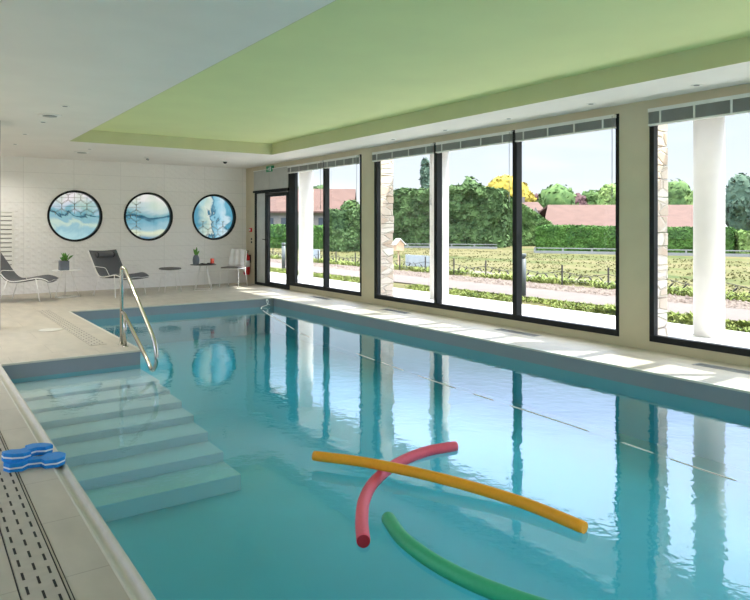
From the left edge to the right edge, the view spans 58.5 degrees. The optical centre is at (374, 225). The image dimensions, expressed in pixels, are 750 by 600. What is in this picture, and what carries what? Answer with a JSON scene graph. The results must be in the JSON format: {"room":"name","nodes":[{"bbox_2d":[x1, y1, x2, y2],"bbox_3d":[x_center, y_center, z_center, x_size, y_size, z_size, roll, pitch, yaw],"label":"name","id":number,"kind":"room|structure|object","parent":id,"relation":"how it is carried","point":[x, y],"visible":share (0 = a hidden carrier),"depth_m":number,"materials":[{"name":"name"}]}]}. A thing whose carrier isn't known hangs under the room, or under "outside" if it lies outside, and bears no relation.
{"room":"indoor swimming pool","nodes":[
{"label":"indoor swimming pool","id":0,"kind":"room"},
{"bbox_2d":[0,121,0,329],"bbox_3d":[-5.500,-0.010,9.366,0.425,2.920,0.420,0,0,-35],"label":"wall pier","id":1,"kind":"object","parent":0,"point":[0,121],"visible":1,"depth_m":9.32,"materials":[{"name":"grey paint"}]},
{"bbox_2d":[1,156,245,294],"bbox_3d":[-7.477,-0.160,14.472,10.250,3.420,0.300,0,0,-35],"label":"wall","id":2,"kind":"structure","parent":0,"point":[29,185],"depth_m":15.35,"materials":[{"name":"white tile"}]},
{"bbox_2d":[1,211,13,269],"bbox_3d":[-8.015,0.320,13.889,0.940,1.280,0.040,0,0,-35],"label":"air vent","id":3,"kind":"object","parent":2,"relation":"in","point":[7,217],"visible":0.87,"depth_m":14.09,"materials":[{"name":"white metal"}]},
{"bbox_2d":[47,190,102,241],"bbox_3d":[-6.674,-0.222,14.903,1.140,1.140,0.128,0,0,-35],"label":"art panel","id":4,"kind":"object","parent":2,"relation":"attached to","point":[73,215],"visible":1,"depth_m":14.94,"materials":[{"name":"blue glass"}]},
{"bbox_2d":[124,192,172,240],"bbox_3d":[-5.356,-0.222,15.820,1.140,1.140,0.128,0,0,-35],"label":"art panel","id":5,"kind":"object","parent":2,"relation":"attached to","point":[148,216],"visible":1,"depth_m":15.87,"materials":[{"name":"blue glass"}]},
{"bbox_2d":[192,194,235,239],"bbox_3d":[-4.031,-0.222,16.742,1.140,1.140,0.128,0,0,-35],"label":"art panel","id":6,"kind":"object","parent":2,"relation":"attached to","point":[213,215],"visible":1,"depth_m":16.79,"materials":[{"name":"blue glass"}]},
{"bbox_2d":[0,0,749,168],"bbox_3d":[-1.780,-1.669,6.193,10.350,0.401,20.400,0,0,-35],"label":"ceiling","id":7,"kind":"structure","parent":0,"point":[245,84],"depth_m":6.81,"materials":[{"name":"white paint"}]},
{"bbox_2d":[37,113,61,117],"bbox_3d":[-4.305,-1.457,8.870,0.300,0.026,0.300,0,0,-35],"label":"ceiling vent","id":8,"kind":"object","parent":7,"relation":"in","point":[50,115],"visible":1,"depth_m":8.81,"materials":[{"name":"grey metal"}]},
{"bbox_2d":[74,151,89,153],"bbox_3d":[-5.821,-1.457,13.309,0.300,0.026,0.300,0,0,-35],"label":"ceiling vent","id":9,"kind":"object","parent":7,"relation":"in","point":[81,152],"visible":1,"depth_m":13.23,"materials":[{"name":"grey metal"}]},
{"bbox_2d":[0,283,749,599],"bbox_3d":[-1.710,1.460,6.180,10.250,0.020,20.100,0,0,-35],"label":"floor","id":10,"kind":"structure","parent":0,"point":[89,575],"depth_m":7.87,"materials":[{"name":"beige tile"}]},
{"bbox_2d":[1,443,52,462],"bbox_3d":[-2.142,1.396,4.135,0.150,0.094,0.344,0,0,11],"label":"dumbbell","id":11,"kind":"object","parent":10,"relation":"on","point":[12,455],"visible":0.98,"depth_m":4.06,"materials":[{"name":"blue plastic"}]},
{"bbox_2d":[1,253,57,301],"bbox_3d":[-6.823,0.981,12.999,1.111,0.945,0.814,0,0,-11],"label":"lounge chair","id":12,"kind":"object","parent":10,"relation":"on","point":[8,274],"visible":0.97,"depth_m":12.94,"materials":[{"name":"grey fabric"}]},
{"bbox_2d":[3,452,65,472],"bbox_3d":[-2.051,1.424,4.043,0.331,0.050,0.150,0,0,-21],"label":"dumbbell","id":13,"kind":"object","parent":10,"relation":"on","point":[53,459],"visible":0.89,"depth_m":4.01,"materials":[{"name":"blue plastic"}]},
{"bbox_2d":[0,431,74,599],"bbox_3d":[-2.093,1.447,3.782,0.175,0.004,6.200,0,0,-35],"label":"drain grating","id":14,"kind":"object","parent":10,"relation":"on","point":[37,577],"visible":0.94,"depth_m":3.01,"materials":[{"name":"white plastic"}]},
{"bbox_2d":[38,328,61,331],"bbox_3d":[-4.522,1.445,9.340,0.310,0.008,0.310,0,0,-35],"label":"lid","id":15,"kind":"object","parent":10,"relation":"on","point":[45,329],"visible":1,"depth_m":9.33,"materials":[{"name":"beige plastic"}]},
{"bbox_2d":[51,269,80,297],"bbox_3d":[-6.321,1.175,13.729,0.560,0.550,0.560,0,0,29],"label":"side table","id":16,"kind":"object","parent":10,"relation":"on","point":[71,270],"visible":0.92,"depth_m":13.72,"materials":[{"name":"white metal"}]},
{"bbox_2d":[58,252,72,270],"bbox_3d":[-6.293,0.718,13.646,0.257,0.361,0.206,0,0,-35],"label":"potted plant","id":17,"kind":"object","parent":16,"relation":"on","point":[63,264],"visible":1,"depth_m":13.58,"materials":[{"name":"green plant"}]},
{"bbox_2d":[38,310,105,345],"bbox_3d":[-4.531,1.447,9.834,0.190,0.004,4.080,0,0,-35],"label":"drain grating","id":18,"kind":"object","parent":10,"relation":"on","point":[78,332],"visible":1,"depth_m":9.36,"materials":[{"name":"beige plastic"}]},
{"bbox_2d":[88,249,148,297],"bbox_3d":[-5.373,0.981,14.035,1.111,0.945,0.814,0,0,32],"label":"lounge chair","id":19,"kind":"object","parent":10,"relation":"on","point":[106,263],"visible":0.87,"depth_m":14.10,"materials":[{"name":"grey fabric"}]},
{"bbox_2d":[118,266,158,371],"bbox_3d":[-2.703,1.022,7.625,0.084,1.076,1.478,0,0,-35],"label":"pool handrail","id":20,"kind":"object","parent":10,"relation":"on","point":[124,320],"visible":1,"depth_m":7.74,"materials":[{"name":"silver metal"}]},
{"bbox_2d":[159,267,181,292],"bbox_3d":[-4.530,1.182,14.816,0.480,0.539,0.480,0,0,-41],"label":"stool","id":21,"kind":"object","parent":10,"relation":"on","point":[166,269],"visible":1,"depth_m":14.72,"materials":[{"name":"grey metal"}]},
{"bbox_2d":[190,264,215,290],"bbox_3d":[-3.907,1.160,15.250,0.580,0.580,0.580,0,0,35],"label":"side table","id":22,"kind":"object","parent":10,"relation":"on","point":[200,265],"visible":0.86,"depth_m":15.15,"materials":[{"name":"white metal"}]},
{"bbox_2d":[193,247,198,264],"bbox_3d":[-4.034,0.674,15.100,0.150,0.390,0.150,0,0,-35],"label":"plant","id":23,"kind":"object","parent":22,"relation":"on","point":[195,257],"visible":1,"depth_m":15.05,"materials":[{"name":"green plant"}]},
{"bbox_2d":[219,250,247,287],"bbox_3d":[-3.364,1.016,15.985,0.500,0.871,0.610,0,0,11],"label":"garden chair","id":24,"kind":"object","parent":10,"relation":"on","point":[228,267],"visible":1,"depth_m":15.97,"materials":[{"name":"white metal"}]},
{"bbox_2d":[228,248,245,271],"bbox_3d":[-3.336,0.848,16.247,0.395,0.607,0.228,0,0,11],"label":"towel","id":25,"kind":"object","parent":24,"relation":"on","point":[236,257],"visible":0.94,"depth_m":16.21,"materials":[{"name":"white fabric"}]},
{"bbox_2d":[309,296,330,299],"bbox_3d":[-1.098,1.447,13.488,0.152,0.004,0.712,0,0,-35],"label":"floor vent","id":26,"kind":"object","parent":10,"relation":"in","point":[309,296],"visible":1,"depth_m":13.54,"materials":[{"name":"grey metal"}]},
{"bbox_2d":[2,299,749,599],"bbox_3d":[0.018,1.861,5.981,5.440,0.779,15.000,0,0,-35],"label":"basin","id":27,"kind":"object","parent":10,"relation":"in","point":[660,527],"visible":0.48,"depth_m":5.94,"materials":[{"name":"blue liquid"}]},
{"bbox_2d":[0,364,155,599],"bbox_3d":[-0.957,1.498,2.684,0.085,0.105,10.500,0,0,-35],"label":"trim","id":28,"kind":"structure","parent":27,"relation":"attached to","point":[132,582],"depth_m":3.34,"materials":[{"name":"beige tile"}]},
{"bbox_2d":[14,369,240,521],"bbox_3d":[-2.504,1.907,6.237,1.430,0.485,2.900,0,0,-35],"label":"steps","id":29,"kind":"structure","parent":27,"relation":"in","point":[131,445],"depth_m":5.79,"materials":[{"name":"tile"}]},
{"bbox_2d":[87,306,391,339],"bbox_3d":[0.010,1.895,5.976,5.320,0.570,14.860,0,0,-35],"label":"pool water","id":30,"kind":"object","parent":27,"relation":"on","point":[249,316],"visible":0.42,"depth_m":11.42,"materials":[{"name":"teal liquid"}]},
{"bbox_2d":[355,441,457,547],"bbox_3d":[0.128,1.607,4.193,0.357,0.091,1.644,0,0,24],"label":"noodle","id":31,"kind":"object","parent":30,"relation":"on","point":[362,508],"visible":0.92,"depth_m":4.15,"materials":[{"name":"pink plastic"}]},
{"bbox_2d":[312,451,587,533],"bbox_3d":[0.381,1.564,4.064,1.819,0.109,0.189,0,0,33],"label":"noodle","id":32,"kind":"object","parent":30,"relation":"on","point":[576,524],"visible":1,"depth_m":4.02,"materials":[{"name":"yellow plastic"}]},
{"bbox_2d":[381,512,547,599],"bbox_3d":[0.557,1.598,3.037,1.610,0.076,0.285,0,0,44],"label":"noodle","id":33,"kind":"object","parent":30,"relation":"on","point":[487,588],"visible":1,"depth_m":3.07,"materials":[{"name":"green plastic"}]},
{"bbox_2d":[261,304,738,481],"bbox_3d":[0.260,1.556,8.020,0.642,0.121,11.898,0,0,-27],"label":"cord","id":34,"kind":"object","parent":30,"relation":"on","point":[267,304],"visible":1,"depth_m":5.50,"materials":[{"name":"white plastic"}]},
{"bbox_2d":[1,298,749,393],"bbox_3d":[0.011,1.458,5.984,5.272,0.020,14.812,0,0,-35],"label":"trim","id":35,"kind":"structure","parent":27,"relation":"attached to","point":[134,346],"depth_m":7.82,"materials":[{"name":"beige tile"}]},
{"bbox_2d":[381,309,409,313],"bbox_3d":[0.352,1.447,11.403,0.152,0.004,0.732,0,0,-35],"label":"floor vent","id":36,"kind":"object","parent":10,"relation":"in","point":[403,312],"visible":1,"depth_m":11.33,"materials":[{"name":"grey metal"}]},
{"bbox_2d":[494,328,541,336],"bbox_3d":[1.937,1.447,9.124,0.152,0.004,0.742,0,0,-35],"label":"floor vent","id":37,"kind":"object","parent":10,"relation":"in","point":[500,329],"visible":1,"depth_m":9.10,"materials":[{"name":"silver metal"}]},
{"bbox_2d":[692,363,749,374],"bbox_3d":[3.596,1.447,6.740,0.152,0.004,0.772,0,0,-35],"label":"floor vent","id":38,"kind":"object","parent":10,"relation":"in","point":[697,364],"visible":1,"depth_m":6.80,"materials":[{"name":"silver metal"}]},
{"bbox_2d":[381,159,393,295],"bbox_3d":[0.133,-0.091,12.809,0.346,3.082,0.320,0,0,-35],"label":"stone pier","id":39,"kind":"object","parent":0,"point":[387,230],"visible":0.38,"depth_m":12.69,"materials":[{"name":"beige stone"}]},
{"bbox_2d":[246,83,749,366],"bbox_3d":[2.408,-0.160,9.105,0.150,3.420,20.400,0,0,-35],"label":"wall","id":40,"kind":"structure","parent":0,"point":[633,117],"depth_m":8.10,"materials":[{"name":"beige paint"}]},
{"bbox_2d":[243,250,250,274],"bbox_3d":[-3.242,0.922,16.922,0.193,0.615,0.174,0,0,8],"label":"fire extinguisher","id":41,"kind":"object","parent":40,"relation":"attached to","point":[248,261],"visible":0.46,"depth_m":16.86,"materials":[{"name":"red metal"}]},
{"bbox_2d":[266,165,273,171],"bbox_3d":[-2.506,-1.362,15.992,0.052,0.140,0.330,0,0,-35],"label":"exit sign","id":42,"kind":"object","parent":40,"relation":"attached to","point":[268,168],"visible":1,"depth_m":15.96,"materials":[{"name":"green plastic"}]},
{"bbox_2d":[253,166,288,192],"bbox_3d":[-2.500,-1.093,15.960,0.040,0.545,1.860,0,0,-35],"label":"wall panel","id":43,"kind":"object","parent":40,"relation":"attached to","point":[276,180],"visible":1,"depth_m":15.90,"materials":[{"name":"beige paint"}]},
{"bbox_2d":[255,174,289,289],"bbox_3d":[-2.473,0.040,15.979,0.153,2.820,1.860,0,0,-35],"label":"door","id":44,"kind":"structure","parent":40,"relation":"in","point":[262,200],"depth_m":16.23,"materials":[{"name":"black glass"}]},
{"bbox_2d":[289,154,361,295],"bbox_3d":[-1.086,-0.013,14.020,0.112,2.715,2.940,0,0,-35],"label":"window","id":45,"kind":"structure","parent":40,"relation":"in","point":[293,177],"depth_m":13.91,"materials":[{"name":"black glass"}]},
{"bbox_2d":[287,161,322,209],"bbox_3d":[-1.535,-0.849,14.542,0.066,1.018,1.530,0,0,-35],"label":"blind","id":46,"kind":"object","parent":45,"relation":"attached to","point":[317,165],"visible":1,"depth_m":14.38,"materials":[{"name":"grey fabric"}]},
{"bbox_2d":[323,155,359,207],"bbox_3d":[-0.684,-0.849,13.319,0.066,1.018,1.290,0,0,-35],"label":"blind","id":47,"kind":"object","parent":45,"relation":"attached to","point":[349,160],"visible":1,"depth_m":13.17,"materials":[{"name":"grey fabric"}]},
{"bbox_2d":[374,113,618,335],"bbox_3d":[1.495,-0.013,10.309,0.112,2.715,5.220,0,0,-35],"label":"window","id":48,"kind":"structure","parent":40,"relation":"in","point":[516,314],"depth_m":9.54,"materials":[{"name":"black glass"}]},
{"bbox_2d":[372,143,434,204],"bbox_3d":[0.455,-0.849,11.681,0.066,1.018,1.740,0,0,-35],"label":"blind","id":49,"kind":"object","parent":48,"relation":"attached to","point":[425,149],"visible":1,"depth_m":11.57,"materials":[{"name":"grey fabric"}]},
{"bbox_2d":[436,131,512,201],"bbox_3d":[1.471,-0.849,10.220,0.066,1.018,1.660,0,0,-35],"label":"blind","id":50,"kind":"object","parent":48,"relation":"attached to","point":[505,137],"visible":1,"depth_m":10.12,"materials":[{"name":"grey fabric"}]},
{"bbox_2d":[515,114,615,197],"bbox_3d":[2.453,-0.849,8.808,0.066,1.018,1.620,0,0,-35],"label":"blind","id":51,"kind":"object","parent":48,"relation":"attached to","point":[607,122],"visible":1,"depth_m":8.70,"materials":[{"name":"grey fabric"}]},
{"bbox_2d":[648,93,749,125],"bbox_3d":[3.610,-0.849,7.145,0.066,1.018,1.530,0,0,-35],"label":"blind","id":52,"kind":"object","parent":40,"relation":"attached to","point":[738,104],"visible":1,"depth_m":7.24,"materials":[{"name":"grey fabric"}]},
{"bbox_2d":[649,125,749,356],"bbox_3d":[4.473,-0.013,6.028,0.112,2.715,4.390,0,0,-35],"label":"window","id":53,"kind":"structure","parent":40,"relation":"in","point":[653,130],"depth_m":7.78,"materials":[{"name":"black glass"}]},
{"bbox_2d":[658,124,667,335],"bbox_3d":[3.351,-0.091,8.184,0.348,3.082,0.290,0,0,-35],"label":"stone pier","id":54,"kind":"object","parent":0,"point":[662,129],"visible":0.18,"depth_m":8.09,"materials":[{"name":"beige stone"}]},
{"label":"outside","id":55,"kind":"structure","parent":0,"visible":0},
{"bbox_2d":[270,272,749,347],"bbox_3d":[0.554,1.502,13.784,2.150,0.095,38.000,0,0,-35],"label":"terrace slab","id":56,"kind":"object","parent":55,"point":[732,338],"visible":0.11,"depth_m":11.40,"materials":[{"name":"concrete"}]},
{"bbox_2d":[299,170,312,280],"bbox_3d":[-1.845,-0.098,17.890,0.380,3.105,0.380,0,0,-35],"label":"column","id":57,"kind":"structure","parent":56,"relation":"on","point":[306,177],"depth_m":17.73,"materials":[{"name":"white paint"}]},
{"bbox_2d":[430,152,448,299],"bbox_3d":[1.284,-0.098,13.391,0.380,3.105,0.380,0,0,-35],"label":"column","id":58,"kind":"structure","parent":56,"relation":"on","point":[445,155],"depth_m":13.25,"materials":[{"name":"white paint"}]},
{"bbox_2d":[693,116,724,337],"bbox_3d":[4.425,-0.098,8.875,0.380,3.105,0.380,0,0,-35],"label":"column","id":59,"kind":"structure","parent":56,"relation":"on","point":[708,134],"depth_m":8.71,"materials":[{"name":"white paint"}]},
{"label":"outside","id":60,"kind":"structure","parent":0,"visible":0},
{"bbox_2d":[270,262,749,321],"bbox_3d":[-5.683,1.500,27.717,1.480,0.100,68.000,0,0,-35],"label":"garden path","id":61,"kind":"structure","parent":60,"point":[730,313],"depth_m":14.61,"materials":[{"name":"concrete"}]},
{"bbox_2d":[282,243,285,267],"bbox_3d":[-3.126,1.028,22.919,0.136,0.905,0.136,0,0,-35],"label":"bollard","id":62,"kind":"object","parent":61,"relation":"on","point":[283,244],"visible":0.92,"depth_m":22.86,"materials":[{"name":"grey metal"}]},
{"bbox_2d":[522,253,525,295],"bbox_3d":[3.082,1.028,13.959,0.136,0.905,0.136,0,0,-35],"label":"bollard","id":63,"kind":"object","parent":61,"relation":"on","point":[523,254],"visible":0.53,"depth_m":13.90,"materials":[{"name":"grey metal"}]},
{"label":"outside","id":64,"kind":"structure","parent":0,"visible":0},
{"bbox_2d":[279,255,680,287],"bbox_3d":[-7.590,1.510,36.745,1.100,0.080,51.000,0,0,-35],"label":"gravel path","id":65,"kind":"structure","parent":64,"point":[279,255],"depth_m":20.74,"materials":[{"name":"gravel"}]},
{"bbox_2d":[393,238,405,263],"bbox_3d":[0.888,0.975,25.345,0.470,1.010,0.400,0,0,-25],"label":"birdhouse","id":66,"kind":"object","parent":65,"relation":"on","point":[398,244],"visible":0.85,"depth_m":25.23,"materials":[{"name":"brown wood"}]},
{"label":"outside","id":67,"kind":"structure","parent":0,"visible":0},
{"bbox_2d":[270,246,749,331],"bbox_3d":[24.999,1.480,139.194,320.000,0.001,320.000,0,0,-35],"label":"field","id":68,"kind":"structure","parent":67,"point":[673,275],"depth_m":25.76,"materials":[{"name":"green plant"}]},
{"bbox_2d":[270,224,322,248],"bbox_3d":[-6.484,0.691,45.899,8.097,1.849,2.085,0,0,32],"label":"clipped hedge","id":69,"kind":"object","parent":68,"relation":"on","point":[277,231],"visible":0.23,"depth_m":44.78,"materials":[{"name":"green plant"}]},
{"bbox_2d":[270,189,355,224],"bbox_3d":[-6.269,-1.328,64.502,8.818,5.616,9.400,0,0,0],"label":"house","id":70,"kind":"structure","parent":68,"relation":"on","point":[337,196],"depth_m":61.35,"materials":[{"name":"pink ceramic"}]},
{"bbox_2d":[313,249,319,260],"bbox_3d":[-2.716,1.230,28.441,0.060,0.500,1.400,0,0,-35],"label":"board","id":71,"kind":"object","parent":68,"relation":"on","point":[315,251],"visible":0.33,"depth_m":28.04,"materials":[{"name":"white"}]},
{"bbox_2d":[313,184,322,188],"bbox_3d":[-8.025,-2.133,91.806,6.178,7.240,5.574,0,0,-35],"label":"tree","id":72,"kind":"object","parent":68,"relation":"on","point":[314,186],"visible":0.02,"depth_m":91.05,"materials":[{"name":"green plant"}]},
{"bbox_2d":[318,251,336,262],"bbox_3d":[-1.881,1.230,26.349,0.042,0.500,1.361,0,0,-35],"label":"fence panel","id":73,"kind":"object","parent":68,"relation":"on","point":[335,251],"visible":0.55,"depth_m":25.80,"materials":[{"name":"wood"}]},
{"bbox_2d":[330,206,359,251],"bbox_3d":[-1.346,0.137,39.859,3.251,3.002,3.213,0,0,0],"label":"shrub","id":74,"kind":"object","parent":68,"relation":"on","point":[344,224],"visible":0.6,"depth_m":38.73,"materials":[{"name":"green plant"}]},
{"bbox_2d":[338,253,355,262],"bbox_3d":[-1.105,1.230,25.232,0.042,0.500,1.361,0,0,-35],"label":"fence panel","id":75,"kind":"object","parent":68,"relation":"on","point":[355,253],"visible":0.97,"depth_m":25.06,"materials":[{"name":"wood"}]},
{"bbox_2d":[340,200,359,209],"bbox_3d":[-1.611,-0.339,51.991,2.333,3.651,2.377,0,0,-35],"label":"tree","id":76,"kind":"object","parent":68,"relation":"on","point":[348,204],"visible":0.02,"depth_m":51.62,"materials":[{"name":"green plant"}]},
{"bbox_2d":[401,257,425,268],"bbox_3d":[1.225,1.230,21.883,0.042,0.500,1.361,0,0,-35],"label":"fence panel","id":77,"kind":"object","parent":68,"relation":"on","point":[425,257],"visible":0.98,"depth_m":21.72,"materials":[{"name":"metal"}]},
{"bbox_2d":[405,255,429,268],"bbox_3d":[1.595,1.230,22.243,0.060,0.500,1.900,0,0,-35],"label":"board","id":78,"kind":"object","parent":68,"relation":"on","point":[417,259],"visible":0.48,"depth_m":22.47,"materials":[{"name":"white"}]},
{"bbox_2d":[418,157,429,188],"bbox_3d":[4.802,-2.186,61.892,2.126,8.527,2.111,0,0,39],"label":"conifer tree","id":79,"kind":"object","parent":68,"relation":"on","point":[424,172],"visible":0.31,"depth_m":61.62,"materials":[{"name":"green plant"}]},
{"bbox_2d":[426,258,454,274],"bbox_3d":[2.001,1.230,20.766,0.042,0.500,1.361,0,0,-35],"label":"fence panel","id":80,"kind":"object","parent":68,"relation":"on","point":[453,258],"visible":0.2,"depth_m":20.21,"materials":[{"name":"wood"}]},
{"bbox_2d":[381,183,510,247],"bbox_3d":[4.423,-0.688,48.362,10.544,4.754,4.011,0,0,18],"label":"hedge","id":81,"kind":"object","parent":68,"relation":"on","point":[478,214],"visible":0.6,"depth_m":46.52,"materials":[{"name":"green plant"}]},
{"bbox_2d":[404,243,496,248],"bbox_3d":[3.590,1.325,44.602,9.000,0.310,0.121,0,0,18],"label":"rail","id":82,"kind":"object","parent":68,"relation":"on","point":[407,246],"visible":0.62,"depth_m":43.88,"materials":[{"name":"grey metal"}]},
{"bbox_2d":[458,176,481,184],"bbox_3d":[8.828,-1.606,61.962,3.264,6.181,3.160,0,0,-3],"label":"tree","id":83,"kind":"object","parent":68,"relation":"on","point":[467,180],"visible":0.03,"depth_m":61.59,"materials":[{"name":"green plant"}]},
{"bbox_2d":[456,260,486,276],"bbox_3d":[2.778,1.230,19.649,0.042,0.500,1.361,0,0,-35],"label":"fence panel","id":84,"kind":"object","parent":68,"relation":"on","point":[466,267],"visible":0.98,"depth_m":19.25,"materials":[{"name":"wood"}]},
{"bbox_2d":[487,266,511,275],"bbox_3d":[3.554,1.230,18.533,0.042,0.500,1.361,0,0,-35],"label":"fence panel","id":85,"kind":"object","parent":68,"relation":"on","point":[487,266],"visible":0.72,"depth_m":18.66,"materials":[{"name":"wood"}]},
{"bbox_2d":[270,267,749,332],"bbox_3d":[-3.280,1.438,22.062,1.121,0.084,40.108,0,0,-35],"label":"grass strip","id":86,"kind":"object","parent":68,"relation":"on","point":[502,297],"visible":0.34,"depth_m":13.38,"materials":[{"name":"green plant"}]},
{"bbox_2d":[270,254,749,301],"bbox_3d":[-3.540,1.371,29.103,1.192,0.218,48.184,0,0,-35],"label":"meadow grass","id":87,"kind":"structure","parent":68,"relation":"on","point":[543,279],"depth_m":17.23,"materials":[{"name":"green plant"}]},
{"bbox_2d":[270,248,749,293],"bbox_3d":[4.756,1.442,30.083,13.923,0.075,36.116,0,0,-35],"label":"clump","id":88,"kind":"object","parent":68,"relation":"on","point":[470,257],"visible":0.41,"depth_m":25.10,"materials":[{"name":"plant"}]},
{"bbox_2d":[270,259,749,309],"bbox_3d":[-4.522,1.506,28.525,1.350,0.088,68.000,0,0,-35],"label":"planting bed","id":89,"kind":"object","parent":68,"relation":"on","point":[738,306],"depth_m":15.93,"materials":[{"name":"green plant"}]},
{"bbox_2d":[270,258,749,308],"bbox_3d":[-1.671,1.444,24.404,1.375,0.083,38.062,0,0,-35],"label":"bed stones","id":90,"kind":"object","parent":89,"relation":"on","point":[271,260],"visible":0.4,"depth_m":16.25},
{"bbox_2d":[486,174,536,201],"bbox_3d":[17.884,-2.696,88.125,6.868,8.367,7.190,0,0,42],"label":"tree","id":91,"kind":"object","parent":68,"relation":"on","point":[505,181],"visible":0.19,"depth_m":86.27,"materials":[{"name":"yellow plant"}]},
{"bbox_2d":[507,196,552,245],"bbox_3d":[11.572,-0.318,50.324,3.531,3.856,2.994,0,0,0],"label":"hedge","id":92,"kind":"object","parent":68,"relation":"on","point":[531,218],"visible":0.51,"depth_m":49.42,"materials":[{"name":"green plant"}]},
{"bbox_2d":[522,197,542,211],"bbox_3d":[15.905,-0.882,75.003,4.699,4.725,6.400,0,0,0],"label":"house","id":93,"kind":"structure","parent":68,"relation":"on","point":[532,205],"depth_m":74.03,"materials":[{"name":"pink ceramic"}]},
{"bbox_2d":[526,265,562,284],"bbox_3d":[4.331,1.230,17.416,0.042,0.500,1.361,0,0,-35],"label":"fence panel","id":94,"kind":"object","parent":68,"relation":"on","point":[561,280],"visible":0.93,"depth_m":16.99,"materials":[{"name":"wood"}]},
{"bbox_2d":[535,183,578,207],"bbox_3d":[22.196,-1.883,81.761,5.311,6.739,6.282,0,0,-35],"label":"tree","id":95,"kind":"object","parent":68,"relation":"on","point":[557,194],"visible":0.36,"depth_m":80.53,"materials":[{"name":"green plant"}]},
{"bbox_2d":[575,193,587,204],"bbox_3d":[27.785,-1.547,91.964,3.394,6.064,3.443,0,0,6],"label":"tree","id":96,"kind":"object","parent":68,"relation":"on","point":[582,200],"visible":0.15,"depth_m":91.30,"materials":[{"name":"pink plant"}]},
{"bbox_2d":[562,268,608,286],"bbox_3d":[5.107,1.230,16.300,0.042,0.500,1.361,0,0,-35],"label":"fence panel","id":97,"kind":"object","parent":68,"relation":"on","point":[607,274],"visible":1,"depth_m":16.09,"materials":[{"name":"wood"}]},
{"bbox_2d":[581,190,598,204],"bbox_3d":[33.762,-2.104,104.059,5.191,7.180,5.599,0,0,-35],"label":"tree","id":98,"kind":"object","parent":68,"relation":"on","point":[592,197],"visible":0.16,"depth_m":102.15,"materials":[{"name":"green plant"}]},
{"bbox_2d":[592,303,615,312],"label":"leafy plants","id":99,"kind":"object","parent":68,"relation":"on","point":[605,308],"depth_m":11.27,"materials":[{"name":"green plant"}]},
{"bbox_2d":[597,183,615,204],"bbox_3d":[25.346,-1.579,71.824,3.958,6.127,3.646,0,0,-35],"label":"tree","id":100,"kind":"object","parent":68,"relation":"on","point":[604,197],"visible":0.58,"depth_m":71.05,"materials":[{"name":"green plant"}]},
{"bbox_2d":[534,205,692,226],"bbox_3d":[20.975,-0.203,59.502,14.438,3.366,9.400,0,0,0],"label":"house","id":101,"kind":"structure","parent":68,"relation":"on","point":[598,215],"depth_m":57.37,"materials":[{"name":"pink ceramic"}]},
{"bbox_2d":[534,224,735,253],"bbox_3d":[13.800,0.730,36.223,10.185,1.710,1.971,0,0,28],"label":"clipped hedge","id":102,"kind":"object","parent":68,"relation":"on","point":[547,236],"visible":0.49,"depth_m":36.37,"materials":[{"name":"green plant"}]},
{"bbox_2d":[534,247,749,256],"bbox_3d":[14.239,1.325,33.901,12.349,0.310,0.122,0,0,26],"label":"rail","id":103,"kind":"object","parent":68,"relation":"on","point":[535,251],"visible":0.55,"depth_m":35.01,"materials":[{"name":"grey metal"}]},
{"bbox_2d":[663,178,690,204],"bbox_3d":[34.092,-2.003,75.962,4.022,6.976,4.235,0,0,8],"label":"tree","id":104,"kind":"object","parent":68,"relation":"on","point":[677,191],"visible":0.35,"depth_m":74.68,"materials":[{"name":"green plant"}]},
{"bbox_2d":[666,279,691,291],"bbox_3d":[6.660,1.230,14.067,0.042,0.500,1.361,0,0,-35],"label":"fence panel","id":105,"kind":"object","parent":68,"relation":"on","point":[671,284],"visible":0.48,"depth_m":14.29,"materials":[{"name":"wood"}]},
{"bbox_2d":[665,310,692,324],"label":"leafy plants","id":106,"kind":"object","parent":68,"relation":"on","point":[687,317],"depth_m":10.27,"materials":[{"name":"green plant"}]},
{"bbox_2d":[685,190,692,204],"bbox_3d":[34.089,-1.462,70.233,2.915,5.895,3.481,0,0,42],"label":"tree","id":107,"kind":"object","parent":68,"relation":"on","point":[689,199],"visible":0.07,"depth_m":69.94,"materials":[{"name":"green plant"}]},
{"bbox_2d":[725,173,749,230],"bbox_3d":[24.051,-1.014,43.976,2.344,4.998,2.574,0,0,15],"label":"tree","id":108,"kind":"object","parent":68,"relation":"on","point":[737,197],"visible":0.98,"depth_m":43.37,"materials":[{"name":"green plant"}]},
{"bbox_2d":[725,282,749,296],"bbox_3d":[7.437,1.230,12.950,0.042,0.500,1.361,0,0,-35],"label":"fence panel","id":109,"kind":"object","parent":68,"relation":"on","point":[735,289],"visible":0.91,"depth_m":13.30,"materials":[{"name":"wood"}]},
{"bbox_2d":[725,319,749,327],"label":"leafy plants","id":110,"kind":"object","parent":68,"relation":"on","point":[746,323],"depth_m":9.71,"materials":[{"name":"green plant"}]},
{"bbox_2d":[734,229,749,253],"bbox_3d":[19.471,0.779,33.133,3.256,1.602,2.425,0,0,10],"label":"clipped hedge","id":111,"kind":"object","parent":68,"relation":"on","point":[742,237],"visible":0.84,"depth_m":32.77,"materials":[{"name":"green plant"}]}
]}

